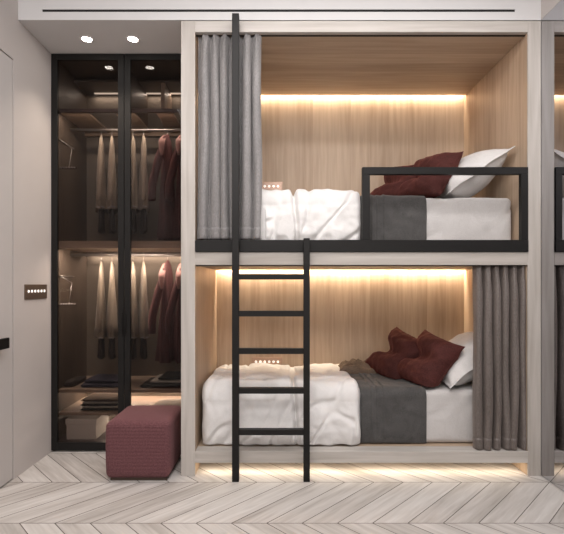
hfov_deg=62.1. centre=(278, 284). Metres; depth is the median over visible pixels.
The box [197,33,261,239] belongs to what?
curtain
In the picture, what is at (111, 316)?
coat
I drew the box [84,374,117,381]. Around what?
sweater
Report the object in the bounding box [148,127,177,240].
coat
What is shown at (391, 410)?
throw blanket
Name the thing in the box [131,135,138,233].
coat
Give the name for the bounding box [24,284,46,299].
socket plate
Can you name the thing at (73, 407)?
shelf
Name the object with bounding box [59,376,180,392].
shelf
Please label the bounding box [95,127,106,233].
coat
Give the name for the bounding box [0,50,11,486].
door
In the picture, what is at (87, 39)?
recessed light
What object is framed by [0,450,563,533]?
floor
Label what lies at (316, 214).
duvet
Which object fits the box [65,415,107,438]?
storage box
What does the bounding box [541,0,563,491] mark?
wall mirror
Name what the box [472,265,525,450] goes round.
curtain
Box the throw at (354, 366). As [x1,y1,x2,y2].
[338,358,377,373]
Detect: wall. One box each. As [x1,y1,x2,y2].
[0,0,52,478]
[541,0,560,19]
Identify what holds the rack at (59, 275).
attached to the wardrobe
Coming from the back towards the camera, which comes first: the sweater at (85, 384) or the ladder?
the sweater at (85, 384)
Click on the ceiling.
(58, 32)
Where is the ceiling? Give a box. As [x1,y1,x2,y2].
[18,0,540,53]
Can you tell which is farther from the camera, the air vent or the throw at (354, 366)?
the throw at (354, 366)
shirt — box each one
[80,393,117,400]
[80,408,117,409]
[81,403,117,405]
[82,401,117,403]
[82,405,117,407]
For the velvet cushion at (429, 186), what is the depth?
3.14 m
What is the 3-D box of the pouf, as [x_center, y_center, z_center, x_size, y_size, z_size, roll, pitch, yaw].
[-0.863,1.009,3.055,0.398,0.370,0.428,0,0,0]
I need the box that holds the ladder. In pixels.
[232,13,309,481]
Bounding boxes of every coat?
[94,252,106,359]
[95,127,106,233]
[106,135,117,233]
[106,261,117,359]
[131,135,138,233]
[131,261,138,359]
[137,127,149,233]
[138,252,149,359]
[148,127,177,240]
[148,252,175,362]
[165,135,180,240]
[165,264,180,362]
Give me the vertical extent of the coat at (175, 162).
0.869 m
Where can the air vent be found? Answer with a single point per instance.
(43, 10)
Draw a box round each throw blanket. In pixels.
[349,373,426,442]
[360,194,426,239]
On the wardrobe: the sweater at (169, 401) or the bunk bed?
the sweater at (169, 401)
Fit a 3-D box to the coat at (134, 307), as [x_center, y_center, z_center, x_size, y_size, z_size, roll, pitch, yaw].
[-1.132,0.151,3.628,0.098,0.806,0.451,0,0,-19]
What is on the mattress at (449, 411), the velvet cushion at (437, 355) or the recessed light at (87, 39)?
the velvet cushion at (437, 355)
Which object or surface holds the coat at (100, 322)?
hanging from the wardrobe
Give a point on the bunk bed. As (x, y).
(345, 104)
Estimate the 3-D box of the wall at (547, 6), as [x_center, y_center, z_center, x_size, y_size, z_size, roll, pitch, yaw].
[1.698,-0.366,1.220,0.120,3.120,5.580,0,0,0]
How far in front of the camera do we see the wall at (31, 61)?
3.04 m
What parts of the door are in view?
handle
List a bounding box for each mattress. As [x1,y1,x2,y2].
[359,380,472,441]
[426,198,510,239]
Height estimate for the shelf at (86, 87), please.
0.018 m
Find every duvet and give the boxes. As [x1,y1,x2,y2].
[202,362,360,445]
[203,189,360,239]
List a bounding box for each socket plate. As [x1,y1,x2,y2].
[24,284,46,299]
[252,357,281,364]
[262,182,281,189]
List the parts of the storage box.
lid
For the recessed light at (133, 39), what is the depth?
3.15 m
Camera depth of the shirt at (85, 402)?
3.47 m
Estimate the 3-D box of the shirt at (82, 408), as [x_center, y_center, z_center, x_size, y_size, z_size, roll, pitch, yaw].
[-1.320,0.919,3.585,0.300,0.018,0.252,0,0,0]
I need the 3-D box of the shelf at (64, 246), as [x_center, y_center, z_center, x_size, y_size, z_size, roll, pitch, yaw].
[-1.121,-0.293,3.664,0.982,0.051,0.529,0,0,0]
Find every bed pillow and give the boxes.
[436,146,514,198]
[442,332,472,388]
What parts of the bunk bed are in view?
panel, panel, panel, edge rail, guard rail, panel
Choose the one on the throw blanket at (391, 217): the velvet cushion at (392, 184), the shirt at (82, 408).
the velvet cushion at (392, 184)
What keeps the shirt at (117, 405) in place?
on the shirt at (82, 408)
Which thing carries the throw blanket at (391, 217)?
on the mattress at (451, 218)
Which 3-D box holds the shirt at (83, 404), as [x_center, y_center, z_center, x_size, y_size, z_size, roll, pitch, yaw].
[-1.328,0.887,3.585,0.284,0.017,0.252,0,0,0]
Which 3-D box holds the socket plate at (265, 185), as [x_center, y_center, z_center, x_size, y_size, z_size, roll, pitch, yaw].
[-0.059,-0.830,3.935,0.159,0.059,0.010,0,0,0]
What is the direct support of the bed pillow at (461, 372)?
on the mattress at (449, 411)
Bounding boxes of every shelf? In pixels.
[59,241,180,251]
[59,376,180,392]
[59,396,180,414]
[74,80,180,94]
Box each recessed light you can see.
[80,36,93,42]
[126,36,139,42]
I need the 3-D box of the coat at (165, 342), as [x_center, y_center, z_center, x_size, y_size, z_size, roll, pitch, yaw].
[-0.866,0.161,3.624,0.176,0.826,0.479,0,0,0]
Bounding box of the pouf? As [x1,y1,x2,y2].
[106,405,180,479]
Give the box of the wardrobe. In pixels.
[51,54,180,450]
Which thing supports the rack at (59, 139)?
attached to the wardrobe
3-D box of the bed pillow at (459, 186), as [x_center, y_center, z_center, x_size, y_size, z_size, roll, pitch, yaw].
[1.318,-0.755,3.340,0.430,0.340,0.600,0,0,0]
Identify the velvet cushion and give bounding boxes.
[365,326,418,378]
[370,165,416,195]
[397,330,464,386]
[398,151,463,197]
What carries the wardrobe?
on the floor
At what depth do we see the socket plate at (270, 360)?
3.93 m
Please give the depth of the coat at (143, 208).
3.46 m
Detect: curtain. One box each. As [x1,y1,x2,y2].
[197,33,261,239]
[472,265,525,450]
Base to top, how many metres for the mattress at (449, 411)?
0.354 m
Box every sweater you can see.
[64,376,86,386]
[81,381,117,386]
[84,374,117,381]
[140,377,180,387]
[150,374,180,382]
[154,398,180,406]
[158,371,180,379]
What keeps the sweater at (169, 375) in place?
on the sweater at (155, 380)
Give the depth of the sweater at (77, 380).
3.54 m
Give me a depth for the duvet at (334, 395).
3.02 m
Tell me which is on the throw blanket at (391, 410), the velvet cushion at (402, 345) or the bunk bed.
the velvet cushion at (402, 345)
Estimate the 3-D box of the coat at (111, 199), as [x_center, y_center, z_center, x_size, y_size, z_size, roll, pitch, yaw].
[-1.294,-0.816,3.630,0.088,0.809,0.447,0,0,-19]
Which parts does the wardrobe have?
panel, panel, door, panel, handle, handle, hanging rail, hanging rail, panel, door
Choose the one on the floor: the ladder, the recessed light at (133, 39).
the ladder
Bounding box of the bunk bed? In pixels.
[181,21,540,475]
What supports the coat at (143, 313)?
hanging from the wardrobe
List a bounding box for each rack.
[59,139,76,168]
[59,275,76,304]
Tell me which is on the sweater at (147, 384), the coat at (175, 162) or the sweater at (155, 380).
the sweater at (155, 380)
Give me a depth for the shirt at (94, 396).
3.53 m
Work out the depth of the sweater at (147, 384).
3.46 m
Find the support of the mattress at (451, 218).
on the bunk bed
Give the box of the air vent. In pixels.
[43,10,514,11]
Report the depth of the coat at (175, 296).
3.42 m

